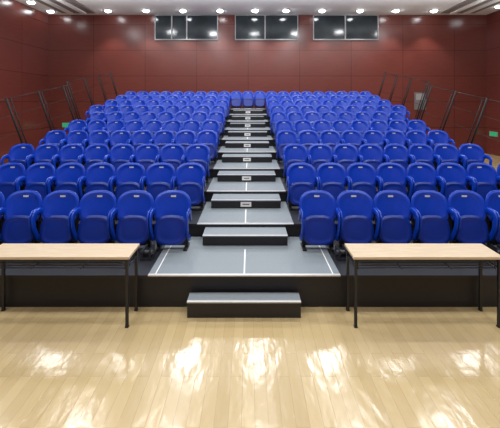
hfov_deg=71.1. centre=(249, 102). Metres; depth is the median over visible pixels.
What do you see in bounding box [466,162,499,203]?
folding chair
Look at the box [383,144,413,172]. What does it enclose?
folding chair
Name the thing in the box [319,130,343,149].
folding chair
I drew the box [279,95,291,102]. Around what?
folding chair
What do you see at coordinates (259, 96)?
folding chair
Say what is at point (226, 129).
platform
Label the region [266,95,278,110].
folding chair
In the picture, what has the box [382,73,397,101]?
guard rail
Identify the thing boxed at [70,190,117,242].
folding chair
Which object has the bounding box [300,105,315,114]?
folding chair
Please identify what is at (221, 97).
folding chair
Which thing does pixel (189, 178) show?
folding chair
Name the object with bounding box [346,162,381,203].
folding chair
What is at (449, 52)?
wall
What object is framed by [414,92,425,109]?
notice board
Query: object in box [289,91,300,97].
folding chair
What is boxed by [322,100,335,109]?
folding chair
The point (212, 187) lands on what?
platform
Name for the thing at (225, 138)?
platform
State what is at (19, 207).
folding chair
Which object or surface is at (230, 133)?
step
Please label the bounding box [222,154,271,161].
step
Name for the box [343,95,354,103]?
folding chair
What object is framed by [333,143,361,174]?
folding chair
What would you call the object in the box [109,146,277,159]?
platform
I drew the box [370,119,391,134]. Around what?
folding chair
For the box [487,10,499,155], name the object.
wall
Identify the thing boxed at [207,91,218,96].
folding chair
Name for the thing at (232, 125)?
step
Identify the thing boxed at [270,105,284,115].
folding chair
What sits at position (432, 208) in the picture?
folding chair
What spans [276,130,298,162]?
folding chair
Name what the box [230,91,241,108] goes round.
folding chair
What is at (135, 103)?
folding chair
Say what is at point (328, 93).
folding chair
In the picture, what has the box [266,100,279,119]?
folding chair
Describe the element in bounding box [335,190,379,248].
folding chair
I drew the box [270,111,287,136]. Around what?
folding chair
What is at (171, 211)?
folding chair
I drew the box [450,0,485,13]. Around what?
trim
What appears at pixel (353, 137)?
folding chair
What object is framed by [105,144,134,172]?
folding chair
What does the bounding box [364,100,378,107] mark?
folding chair
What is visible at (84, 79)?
guard rail
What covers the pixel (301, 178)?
folding chair
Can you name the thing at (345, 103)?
folding chair
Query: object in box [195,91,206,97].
folding chair
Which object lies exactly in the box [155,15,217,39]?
window
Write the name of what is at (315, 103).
folding chair
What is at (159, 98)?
folding chair
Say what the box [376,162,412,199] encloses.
folding chair
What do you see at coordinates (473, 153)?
folding chair
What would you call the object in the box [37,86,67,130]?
guard rail
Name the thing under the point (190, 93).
folding chair
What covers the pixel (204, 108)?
folding chair
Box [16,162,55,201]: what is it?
folding chair
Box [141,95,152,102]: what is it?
folding chair
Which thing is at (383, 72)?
guard rail
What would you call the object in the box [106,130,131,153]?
folding chair
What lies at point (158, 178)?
folding chair
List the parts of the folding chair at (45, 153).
armrest, seat, backrest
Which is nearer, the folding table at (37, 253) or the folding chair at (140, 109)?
the folding table at (37, 253)
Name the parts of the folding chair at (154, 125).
backrest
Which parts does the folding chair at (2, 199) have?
backrest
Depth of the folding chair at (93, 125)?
9.38 m
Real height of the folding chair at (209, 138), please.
0.760 m
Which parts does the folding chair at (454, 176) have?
armrest, backrest, seat, armrest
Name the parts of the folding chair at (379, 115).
backrest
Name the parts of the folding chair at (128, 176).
armrest, seat, backrest, armrest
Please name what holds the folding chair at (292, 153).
on the platform at (212, 187)
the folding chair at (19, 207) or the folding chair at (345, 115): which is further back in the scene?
the folding chair at (345, 115)
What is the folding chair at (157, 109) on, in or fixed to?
on the platform at (226, 129)
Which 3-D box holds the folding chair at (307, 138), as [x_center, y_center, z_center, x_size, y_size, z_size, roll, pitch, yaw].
[1.382,1.016,8.135,0.504,0.760,0.390,0,0,0]
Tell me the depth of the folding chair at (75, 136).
8.23 m
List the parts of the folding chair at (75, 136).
backrest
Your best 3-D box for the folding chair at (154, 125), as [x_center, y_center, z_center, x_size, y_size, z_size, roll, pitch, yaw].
[-2.566,0.825,9.285,0.504,0.760,0.390,0,0,0]
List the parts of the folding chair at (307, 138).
seat, backrest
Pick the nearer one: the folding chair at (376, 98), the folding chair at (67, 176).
the folding chair at (67, 176)
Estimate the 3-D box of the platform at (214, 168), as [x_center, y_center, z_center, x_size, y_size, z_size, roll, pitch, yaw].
[-0.060,1.867,8.022,9.868,0.952,1.156,0,0,0]
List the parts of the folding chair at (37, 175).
armrest, seat, backrest, armrest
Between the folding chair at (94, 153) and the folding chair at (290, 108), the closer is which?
the folding chair at (94, 153)
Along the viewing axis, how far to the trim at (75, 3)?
14.68 m
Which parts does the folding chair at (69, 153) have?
armrest, seat, backrest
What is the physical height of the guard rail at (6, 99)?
1.659 m
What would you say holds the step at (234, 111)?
on the platform at (230, 115)
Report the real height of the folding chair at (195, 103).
0.760 m
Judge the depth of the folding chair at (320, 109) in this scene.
11.69 m
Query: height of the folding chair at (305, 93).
0.760 m
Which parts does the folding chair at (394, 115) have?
backrest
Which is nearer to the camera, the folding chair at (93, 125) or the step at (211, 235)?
the step at (211, 235)
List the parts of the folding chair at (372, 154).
backrest, seat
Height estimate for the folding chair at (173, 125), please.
0.760 m
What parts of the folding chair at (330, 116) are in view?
backrest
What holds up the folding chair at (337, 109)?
on the platform at (226, 129)
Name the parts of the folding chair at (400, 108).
backrest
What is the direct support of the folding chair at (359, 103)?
on the platform at (267, 122)
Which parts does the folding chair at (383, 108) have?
backrest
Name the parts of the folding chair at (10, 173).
seat, backrest, armrest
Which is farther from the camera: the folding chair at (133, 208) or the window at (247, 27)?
the window at (247, 27)
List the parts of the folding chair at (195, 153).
seat, backrest, armrest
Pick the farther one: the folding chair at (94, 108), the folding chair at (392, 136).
the folding chair at (94, 108)
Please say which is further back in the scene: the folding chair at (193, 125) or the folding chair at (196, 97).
the folding chair at (196, 97)
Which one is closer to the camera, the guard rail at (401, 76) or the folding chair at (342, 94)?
the guard rail at (401, 76)
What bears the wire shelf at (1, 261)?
attached to the folding table at (37, 253)
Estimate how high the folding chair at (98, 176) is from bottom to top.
0.760 m
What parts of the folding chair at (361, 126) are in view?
backrest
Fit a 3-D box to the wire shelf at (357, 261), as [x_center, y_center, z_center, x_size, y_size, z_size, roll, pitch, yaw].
[1.860,1.692,3.808,1.452,0.107,0.275,0,0,0]
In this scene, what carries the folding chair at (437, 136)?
on the platform at (214, 168)
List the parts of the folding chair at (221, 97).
backrest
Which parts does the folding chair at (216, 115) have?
backrest, seat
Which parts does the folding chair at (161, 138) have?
seat, backrest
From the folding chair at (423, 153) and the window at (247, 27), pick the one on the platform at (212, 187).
the folding chair at (423, 153)
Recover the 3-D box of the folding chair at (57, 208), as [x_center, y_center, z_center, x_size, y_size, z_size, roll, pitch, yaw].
[-2.566,1.584,4.685,0.504,0.760,0.390,0,0,0]
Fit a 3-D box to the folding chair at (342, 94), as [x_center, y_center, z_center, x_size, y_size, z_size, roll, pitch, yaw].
[4.000,-0.130,15.035,0.504,0.760,0.390,0,0,0]
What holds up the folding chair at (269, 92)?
on the platform at (230, 109)
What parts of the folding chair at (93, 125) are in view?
backrest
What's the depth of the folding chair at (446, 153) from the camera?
7.07 m
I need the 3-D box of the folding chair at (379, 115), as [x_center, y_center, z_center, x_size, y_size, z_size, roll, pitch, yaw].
[3.917,0.634,10.435,0.504,0.760,0.390,0,0,0]
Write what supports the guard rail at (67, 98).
on the platform at (225, 138)
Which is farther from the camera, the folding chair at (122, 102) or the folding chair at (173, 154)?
the folding chair at (122, 102)
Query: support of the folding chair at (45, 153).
on the platform at (212, 187)
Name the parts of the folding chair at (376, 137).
backrest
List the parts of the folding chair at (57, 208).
armrest, seat, backrest, armrest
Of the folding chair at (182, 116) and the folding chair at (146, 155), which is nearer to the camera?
the folding chair at (146, 155)
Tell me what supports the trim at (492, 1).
attached to the trim at (466, 2)
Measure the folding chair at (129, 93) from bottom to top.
0.760 m
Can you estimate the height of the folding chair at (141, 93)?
0.760 m
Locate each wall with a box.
[0,0,48,164]
[49,15,486,152]
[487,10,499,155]
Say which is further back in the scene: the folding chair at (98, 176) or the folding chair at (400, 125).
the folding chair at (400, 125)
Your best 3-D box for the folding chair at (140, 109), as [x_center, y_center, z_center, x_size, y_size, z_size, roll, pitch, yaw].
[-3.580,0.443,11.585,0.504,0.760,0.390,0,0,0]
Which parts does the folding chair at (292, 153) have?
armrest, seat, backrest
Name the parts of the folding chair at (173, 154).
seat, backrest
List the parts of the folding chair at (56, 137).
backrest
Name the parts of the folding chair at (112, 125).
backrest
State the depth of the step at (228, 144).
9.35 m
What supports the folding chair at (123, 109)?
on the platform at (226, 129)
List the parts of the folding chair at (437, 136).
backrest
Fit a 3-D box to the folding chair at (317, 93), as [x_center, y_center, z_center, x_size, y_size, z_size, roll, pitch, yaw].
[2.986,-0.130,15.035,0.504,0.760,0.390,0,0,0]
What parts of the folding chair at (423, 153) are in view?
backrest, seat, armrest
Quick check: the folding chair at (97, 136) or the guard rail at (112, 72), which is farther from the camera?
the guard rail at (112, 72)
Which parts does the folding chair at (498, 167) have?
backrest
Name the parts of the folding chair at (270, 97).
backrest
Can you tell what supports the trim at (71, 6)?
attached to the trim at (75, 3)
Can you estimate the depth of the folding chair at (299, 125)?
9.38 m
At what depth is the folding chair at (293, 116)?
10.53 m
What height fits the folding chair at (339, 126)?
0.760 m
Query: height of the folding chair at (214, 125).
0.760 m
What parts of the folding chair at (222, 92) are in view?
backrest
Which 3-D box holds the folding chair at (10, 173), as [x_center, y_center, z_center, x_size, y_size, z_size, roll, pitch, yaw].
[-4.037,1.398,5.835,0.504,0.760,0.390,0,0,0]
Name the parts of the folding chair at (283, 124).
backrest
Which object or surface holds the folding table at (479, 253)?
on the floor
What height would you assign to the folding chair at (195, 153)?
0.760 m
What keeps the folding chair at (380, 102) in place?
on the platform at (267, 122)
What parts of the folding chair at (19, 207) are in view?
armrest, seat, backrest, armrest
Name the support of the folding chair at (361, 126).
on the platform at (221, 150)
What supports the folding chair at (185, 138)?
on the platform at (214, 168)
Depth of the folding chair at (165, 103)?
12.84 m
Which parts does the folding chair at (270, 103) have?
backrest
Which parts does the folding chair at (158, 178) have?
armrest, seat, backrest, armrest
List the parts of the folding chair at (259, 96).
seat, backrest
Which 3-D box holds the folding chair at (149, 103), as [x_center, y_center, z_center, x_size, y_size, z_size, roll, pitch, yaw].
[-3.530,0.252,12.735,0.504,0.760,0.390,0,0,0]
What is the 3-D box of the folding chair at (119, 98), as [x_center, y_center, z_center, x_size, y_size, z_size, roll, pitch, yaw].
[-5.101,0.061,13.885,0.504,0.760,0.390,0,0,0]
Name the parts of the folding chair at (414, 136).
backrest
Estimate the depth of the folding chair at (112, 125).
9.38 m
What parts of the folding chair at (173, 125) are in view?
backrest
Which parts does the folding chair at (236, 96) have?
seat, backrest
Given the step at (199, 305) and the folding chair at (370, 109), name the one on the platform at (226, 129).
the folding chair at (370, 109)
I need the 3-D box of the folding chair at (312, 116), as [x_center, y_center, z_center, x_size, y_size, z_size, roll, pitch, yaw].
[1.889,0.634,10.435,0.504,0.760,0.390,0,0,0]
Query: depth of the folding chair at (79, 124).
9.38 m
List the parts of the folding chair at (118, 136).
backrest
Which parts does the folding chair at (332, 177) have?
armrest, backrest, seat, armrest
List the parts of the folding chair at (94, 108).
backrest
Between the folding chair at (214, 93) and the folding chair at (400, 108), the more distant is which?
the folding chair at (214, 93)
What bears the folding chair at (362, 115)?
on the platform at (225, 138)
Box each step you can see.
[187,293,300,317]
[203,227,287,244]
[211,194,280,207]
[217,171,275,181]
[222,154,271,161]
[225,141,268,147]
[228,131,266,136]
[230,123,264,127]
[232,116,263,119]
[233,110,262,113]
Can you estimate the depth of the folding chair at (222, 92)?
15.15 m
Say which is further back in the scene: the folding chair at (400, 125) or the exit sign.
the exit sign
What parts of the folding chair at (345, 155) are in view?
backrest, seat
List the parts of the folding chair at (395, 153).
backrest, seat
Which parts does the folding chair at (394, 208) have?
armrest, backrest, seat, armrest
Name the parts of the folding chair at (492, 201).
backrest, armrest, seat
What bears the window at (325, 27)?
in the wall at (449, 52)
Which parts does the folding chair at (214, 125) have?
backrest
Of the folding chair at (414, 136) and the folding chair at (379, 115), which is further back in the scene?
the folding chair at (379, 115)
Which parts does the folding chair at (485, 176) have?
armrest, backrest, seat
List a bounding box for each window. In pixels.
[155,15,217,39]
[235,15,297,39]
[313,15,378,39]
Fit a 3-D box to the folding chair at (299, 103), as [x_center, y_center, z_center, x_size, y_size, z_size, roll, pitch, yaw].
[1.889,0.252,12.735,0.504,0.760,0.390,0,0,0]
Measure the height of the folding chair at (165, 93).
0.760 m
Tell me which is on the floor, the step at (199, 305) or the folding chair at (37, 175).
the step at (199, 305)
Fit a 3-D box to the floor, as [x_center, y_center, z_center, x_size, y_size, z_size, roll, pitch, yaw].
[0.840,2.393,6.650,20.400,0.100,19.300,0,0,0]
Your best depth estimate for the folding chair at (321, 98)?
13.99 m
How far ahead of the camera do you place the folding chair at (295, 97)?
14.00 m
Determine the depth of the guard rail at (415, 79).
11.18 m
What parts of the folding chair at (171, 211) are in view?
armrest, seat, backrest, armrest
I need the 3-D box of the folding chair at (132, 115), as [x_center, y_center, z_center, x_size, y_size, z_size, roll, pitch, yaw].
[-3.530,0.634,10.435,0.504,0.760,0.390,0,0,0]
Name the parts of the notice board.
board panel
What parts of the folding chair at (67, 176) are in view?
armrest, seat, backrest, armrest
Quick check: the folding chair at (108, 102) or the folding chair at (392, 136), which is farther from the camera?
the folding chair at (108, 102)
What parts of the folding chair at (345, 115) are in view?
backrest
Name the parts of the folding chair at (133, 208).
armrest, seat, backrest, armrest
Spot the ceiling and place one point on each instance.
(118, 7)
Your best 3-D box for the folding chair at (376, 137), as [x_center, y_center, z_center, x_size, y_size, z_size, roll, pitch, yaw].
[2.903,1.016,8.135,0.504,0.760,0.390,0,0,0]
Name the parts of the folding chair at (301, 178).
armrest, backrest, seat, armrest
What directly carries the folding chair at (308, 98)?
on the platform at (230, 115)
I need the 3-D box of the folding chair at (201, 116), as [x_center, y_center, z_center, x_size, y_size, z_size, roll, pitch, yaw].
[-1.502,0.634,10.435,0.504,0.760,0.390,0,0,0]
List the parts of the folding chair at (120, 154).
seat, backrest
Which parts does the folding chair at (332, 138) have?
backrest, seat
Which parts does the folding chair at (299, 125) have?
backrest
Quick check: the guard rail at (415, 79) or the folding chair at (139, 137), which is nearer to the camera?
the folding chair at (139, 137)
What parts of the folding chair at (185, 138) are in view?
seat, backrest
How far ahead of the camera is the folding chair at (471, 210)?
4.68 m
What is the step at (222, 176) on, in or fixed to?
on the platform at (212, 187)
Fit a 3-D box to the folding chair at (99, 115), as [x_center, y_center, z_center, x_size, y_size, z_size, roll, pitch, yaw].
[-4.544,0.634,10.435,0.504,0.760,0.390,0,0,0]
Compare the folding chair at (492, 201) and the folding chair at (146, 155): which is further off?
the folding chair at (146, 155)
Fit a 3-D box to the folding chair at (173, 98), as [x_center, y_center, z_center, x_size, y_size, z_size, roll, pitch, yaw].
[-3.073,0.061,13.885,0.504,0.760,0.390,0,0,0]
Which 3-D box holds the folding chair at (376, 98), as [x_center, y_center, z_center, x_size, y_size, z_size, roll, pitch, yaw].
[4.981,0.061,13.885,0.504,0.760,0.390,0,0,0]
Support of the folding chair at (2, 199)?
on the platform at (167, 276)
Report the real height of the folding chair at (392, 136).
0.760 m
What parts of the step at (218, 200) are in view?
plate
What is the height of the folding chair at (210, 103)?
0.760 m
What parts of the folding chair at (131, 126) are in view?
backrest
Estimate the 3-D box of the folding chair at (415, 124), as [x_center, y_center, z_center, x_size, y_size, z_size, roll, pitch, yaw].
[4.474,0.825,9.285,0.504,0.760,0.390,0,0,0]
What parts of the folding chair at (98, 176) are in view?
armrest, seat, backrest, armrest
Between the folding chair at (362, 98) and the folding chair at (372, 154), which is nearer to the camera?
the folding chair at (372, 154)
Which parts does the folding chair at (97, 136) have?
armrest, backrest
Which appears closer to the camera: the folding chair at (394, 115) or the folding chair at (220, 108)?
the folding chair at (394, 115)
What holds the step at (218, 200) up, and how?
on the platform at (207, 217)
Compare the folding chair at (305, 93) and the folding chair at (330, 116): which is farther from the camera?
the folding chair at (305, 93)
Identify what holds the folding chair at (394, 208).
on the platform at (167, 276)
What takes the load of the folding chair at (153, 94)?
on the platform at (230, 109)
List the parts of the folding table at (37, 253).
leg, frame, leg, leg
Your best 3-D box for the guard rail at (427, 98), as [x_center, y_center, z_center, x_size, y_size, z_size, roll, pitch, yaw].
[5.026,0.233,10.122,0.579,1.536,0.276,0,0,45]
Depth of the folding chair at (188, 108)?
11.69 m
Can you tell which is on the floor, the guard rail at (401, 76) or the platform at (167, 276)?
the platform at (167, 276)
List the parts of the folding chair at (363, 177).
armrest, backrest, seat, armrest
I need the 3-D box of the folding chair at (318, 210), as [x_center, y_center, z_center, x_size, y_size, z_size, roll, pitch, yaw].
[0.925,1.584,4.685,0.504,0.760,0.390,0,0,0]
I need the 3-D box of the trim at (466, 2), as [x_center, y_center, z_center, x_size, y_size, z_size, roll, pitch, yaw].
[9.390,-4.077,6.410,1.500,0.059,18.780,0,0,0]
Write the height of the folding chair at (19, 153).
0.760 m
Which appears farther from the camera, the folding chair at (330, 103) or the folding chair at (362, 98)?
the folding chair at (362, 98)
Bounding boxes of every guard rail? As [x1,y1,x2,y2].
[5,92,46,143]
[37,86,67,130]
[62,85,76,119]
[65,79,87,119]
[83,76,99,105]
[97,73,113,101]
[110,72,117,96]
[378,72,385,96]
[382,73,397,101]
[393,76,411,105]
[408,79,429,119]
[418,85,432,119]
[424,86,456,130]
[447,92,488,143]
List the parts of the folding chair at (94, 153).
seat, backrest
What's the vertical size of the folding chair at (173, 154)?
0.760 m
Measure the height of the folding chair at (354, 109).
0.760 m
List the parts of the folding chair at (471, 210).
armrest, backrest, seat, armrest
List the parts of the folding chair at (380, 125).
backrest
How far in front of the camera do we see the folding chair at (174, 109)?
11.69 m
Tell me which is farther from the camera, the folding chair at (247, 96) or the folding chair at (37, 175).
the folding chair at (247, 96)
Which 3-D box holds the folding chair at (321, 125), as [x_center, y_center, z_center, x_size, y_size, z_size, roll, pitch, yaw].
[1.939,0.825,9.285,0.504,0.760,0.390,0,0,0]
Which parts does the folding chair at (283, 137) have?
seat, backrest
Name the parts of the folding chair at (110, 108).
backrest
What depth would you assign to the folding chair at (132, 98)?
13.99 m
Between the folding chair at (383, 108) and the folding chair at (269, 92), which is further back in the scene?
the folding chair at (269, 92)
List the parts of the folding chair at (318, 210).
armrest, backrest, seat, armrest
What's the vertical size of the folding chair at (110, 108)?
0.760 m
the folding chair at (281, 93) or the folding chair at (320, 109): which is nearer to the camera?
the folding chair at (320, 109)
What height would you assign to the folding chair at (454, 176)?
0.760 m
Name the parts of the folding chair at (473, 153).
armrest, backrest, seat, armrest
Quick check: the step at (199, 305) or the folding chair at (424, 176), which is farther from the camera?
the folding chair at (424, 176)
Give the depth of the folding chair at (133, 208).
4.68 m
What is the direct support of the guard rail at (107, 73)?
on the platform at (230, 115)
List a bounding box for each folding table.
[0,243,139,327]
[344,243,499,327]
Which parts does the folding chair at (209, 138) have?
backrest, seat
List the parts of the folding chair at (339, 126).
backrest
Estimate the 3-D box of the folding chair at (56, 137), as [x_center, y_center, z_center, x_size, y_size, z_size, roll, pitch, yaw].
[-4.544,1.016,8.135,0.504,0.760,0.390,0,0,0]
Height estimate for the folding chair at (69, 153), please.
0.760 m
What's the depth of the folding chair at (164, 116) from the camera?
10.54 m
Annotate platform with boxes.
[0,237,499,306]
[58,160,434,177]
[78,202,449,236]
[84,177,437,201]
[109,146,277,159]
[218,135,275,145]
[223,127,271,135]
[225,114,269,119]
[225,120,270,126]
[229,108,266,113]
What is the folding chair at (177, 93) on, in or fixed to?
on the platform at (230, 109)
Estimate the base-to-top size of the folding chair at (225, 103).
0.760 m
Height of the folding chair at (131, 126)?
0.760 m
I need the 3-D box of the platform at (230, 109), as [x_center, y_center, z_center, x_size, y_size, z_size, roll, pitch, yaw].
[-0.060,1.294,15.312,10.882,2.098,1.936,0,0,0]
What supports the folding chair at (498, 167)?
on the platform at (207, 217)
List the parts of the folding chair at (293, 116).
backrest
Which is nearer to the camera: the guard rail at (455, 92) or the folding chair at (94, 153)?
the folding chair at (94, 153)
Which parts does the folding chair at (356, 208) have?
armrest, backrest, seat, armrest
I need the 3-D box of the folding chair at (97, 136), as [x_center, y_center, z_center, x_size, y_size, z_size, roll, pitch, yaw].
[-3.530,1.016,8.135,0.504,0.760,0.390,0,0,0]
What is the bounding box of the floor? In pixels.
[0,153,499,427]
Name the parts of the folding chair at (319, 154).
seat, backrest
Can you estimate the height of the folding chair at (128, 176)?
0.760 m
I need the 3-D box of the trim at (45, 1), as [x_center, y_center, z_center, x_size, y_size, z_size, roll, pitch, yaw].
[-8.010,-4.016,12.100,0.200,0.059,7.200,0,0,0]
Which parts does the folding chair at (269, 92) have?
backrest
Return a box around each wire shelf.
[0,254,133,268]
[350,255,495,268]
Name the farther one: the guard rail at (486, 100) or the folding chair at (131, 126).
the folding chair at (131, 126)
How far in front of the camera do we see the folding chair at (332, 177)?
5.91 m
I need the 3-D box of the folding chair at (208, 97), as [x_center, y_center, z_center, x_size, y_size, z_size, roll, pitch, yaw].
[-1.552,0.061,13.885,0.504,0.760,0.390,0,0,0]
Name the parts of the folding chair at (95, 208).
armrest, seat, backrest, armrest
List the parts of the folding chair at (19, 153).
armrest, seat, backrest, armrest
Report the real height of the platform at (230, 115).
1.907 m
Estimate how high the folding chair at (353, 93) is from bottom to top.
0.760 m
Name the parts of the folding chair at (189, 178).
armrest, seat, backrest, armrest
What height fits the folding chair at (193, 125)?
0.760 m
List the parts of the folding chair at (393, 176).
armrest, backrest, seat, armrest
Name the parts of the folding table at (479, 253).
leg, leg, frame, leg, leg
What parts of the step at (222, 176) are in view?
plate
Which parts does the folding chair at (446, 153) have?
backrest, seat, armrest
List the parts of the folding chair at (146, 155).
seat, backrest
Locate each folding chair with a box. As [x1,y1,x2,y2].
[0,143,34,171]
[0,162,25,200]
[0,190,42,242]
[0,192,4,244]
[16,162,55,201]
[27,143,59,167]
[31,190,80,242]
[39,130,65,151]
[47,162,85,202]
[53,144,84,171]
[61,130,88,147]
[64,119,86,132]
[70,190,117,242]
[78,162,115,197]
[79,144,110,172]
[83,120,105,135]
[83,130,109,151]
[85,105,103,122]
[86,111,106,123]
[102,100,117,107]
[102,105,118,117]
[103,120,124,134]
[104,111,122,122]
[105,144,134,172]
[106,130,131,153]
[110,162,145,202]
[110,190,154,248]
[115,95,127,103]
[117,100,131,108]
[119,105,133,116]
[121,111,139,123]
[122,119,143,136]
[125,91,135,97]
[128,95,140,102]
[128,130,152,149]
[131,143,159,173]
[132,100,145,108]
[134,105,149,115]
[137,91,147,97]
[138,111,156,123]
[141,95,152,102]
[141,162,175,201]
[142,119,162,134]
[146,100,159,108]
[148,91,159,98]
[149,190,191,250]
[150,105,164,115]
[150,130,174,149]
[153,95,165,101]
[156,111,173,123]
[157,143,185,174]
[160,91,171,97]
[160,100,173,107]
[161,119,181,138]
[165,105,179,115]
[166,95,178,101]
[172,91,182,97]
[173,111,190,123]
[173,130,195,150]
[173,162,205,209]
[174,100,187,107]
[179,95,190,102]
[179,105,194,114]
[180,120,200,135]
[183,143,209,182]
[184,91,194,99]
[188,100,200,108]
[190,111,207,123]
[192,95,203,104]
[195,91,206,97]
[195,105,209,114]
[195,130,217,162]
[200,119,219,148]
[202,100,214,110]
[204,95,216,103]
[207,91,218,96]
[207,111,224,136]
[210,105,225,127]
[215,100,228,119]
[217,95,229,110]
[219,91,229,108]
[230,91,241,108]
[242,91,253,108]
[254,91,265,108]
[266,91,277,105]
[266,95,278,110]
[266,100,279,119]
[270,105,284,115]
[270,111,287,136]
[275,119,294,148]
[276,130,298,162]
[278,91,288,96]
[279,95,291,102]
[280,100,293,107]
[283,144,309,182]
[285,105,300,114]
[286,162,318,209]
[287,111,304,125]
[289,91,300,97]
[292,95,303,102]
[294,100,307,107]
[294,119,313,143]
[298,130,320,149]
[298,190,340,250]
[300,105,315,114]
[301,91,312,99]
[304,111,320,125]
[305,95,316,101]
[308,100,321,108]
[308,143,335,175]
[313,91,323,97]
[313,119,332,135]
[315,105,331,115]
[316,162,349,201]
[317,95,329,102]
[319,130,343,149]
[321,111,338,125]
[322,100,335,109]
[325,91,335,97]
[330,95,342,102]
[331,105,345,115]
[332,120,352,135]
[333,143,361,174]
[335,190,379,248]
[336,91,347,98]
[336,100,349,108]
[338,111,356,126]
[341,130,365,149]
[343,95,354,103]
[346,105,360,115]
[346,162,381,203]
[348,91,359,97]
[350,100,363,107]
[351,120,371,137]
[355,95,367,103]
[355,111,373,126]
[358,143,387,173]
[360,91,370,97]
[361,105,376,116]
[362,130,387,152]
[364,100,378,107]
[368,95,380,102]
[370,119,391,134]
[372,111,390,126]
[372,190,418,242]
[376,105,392,117]
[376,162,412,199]
[377,100,392,107]
[383,130,409,151]
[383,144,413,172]
[388,111,408,124]
[388,119,410,135]
[391,105,409,122]
[405,130,432,148]
[405,162,444,201]
[407,119,430,132]
[408,144,439,172]
[410,190,458,242]
[427,130,454,150]
[433,143,465,169]
[436,162,475,200]
[447,190,497,244]
[458,143,491,172]
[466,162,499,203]
[484,190,499,247]
[496,164,499,189]
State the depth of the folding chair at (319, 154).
7.07 m
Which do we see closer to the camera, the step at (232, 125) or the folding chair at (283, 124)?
the folding chair at (283, 124)
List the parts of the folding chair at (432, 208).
armrest, backrest, seat, armrest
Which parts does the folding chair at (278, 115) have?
seat, backrest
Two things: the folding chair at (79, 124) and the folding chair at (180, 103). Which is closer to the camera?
the folding chair at (79, 124)
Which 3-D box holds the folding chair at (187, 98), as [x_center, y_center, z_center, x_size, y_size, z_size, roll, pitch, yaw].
[-2.566,0.061,13.885,0.504,0.760,0.390,0,0,0]
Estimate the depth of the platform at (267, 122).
12.07 m
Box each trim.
[35,0,94,12]
[41,0,72,13]
[56,0,86,13]
[441,0,499,12]
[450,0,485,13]
[463,0,499,13]
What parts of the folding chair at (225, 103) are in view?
backrest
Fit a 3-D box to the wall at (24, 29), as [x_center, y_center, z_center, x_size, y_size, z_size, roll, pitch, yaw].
[-9.460,-0.882,6.650,0.200,6.650,19.300,0,0,0]
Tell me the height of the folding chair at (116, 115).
0.760 m
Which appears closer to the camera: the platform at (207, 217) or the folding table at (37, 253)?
the folding table at (37, 253)
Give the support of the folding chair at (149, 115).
on the platform at (225, 138)
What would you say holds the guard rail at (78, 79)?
on the platform at (226, 129)
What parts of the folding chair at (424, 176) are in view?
armrest, backrest, seat, armrest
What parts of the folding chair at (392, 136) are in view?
backrest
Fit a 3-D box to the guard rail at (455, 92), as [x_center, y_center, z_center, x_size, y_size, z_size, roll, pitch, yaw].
[4.976,0.363,9.315,0.360,1.659,1.272,0,0,0]
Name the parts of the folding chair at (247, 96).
seat, backrest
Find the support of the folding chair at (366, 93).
on the platform at (230, 109)
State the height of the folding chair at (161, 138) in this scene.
0.760 m
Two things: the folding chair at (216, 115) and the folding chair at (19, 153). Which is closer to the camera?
the folding chair at (19, 153)
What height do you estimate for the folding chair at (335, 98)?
0.760 m
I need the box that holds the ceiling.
[16,0,499,14]
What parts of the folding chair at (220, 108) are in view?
backrest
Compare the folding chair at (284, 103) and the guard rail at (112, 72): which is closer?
the folding chair at (284, 103)
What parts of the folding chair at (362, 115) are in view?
backrest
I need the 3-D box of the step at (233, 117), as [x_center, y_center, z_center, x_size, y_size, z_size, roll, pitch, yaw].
[-0.060,0.554,12.981,1.170,0.145,0.414,0,0,0]
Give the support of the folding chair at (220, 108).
on the platform at (226, 129)
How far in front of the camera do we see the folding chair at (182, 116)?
10.54 m

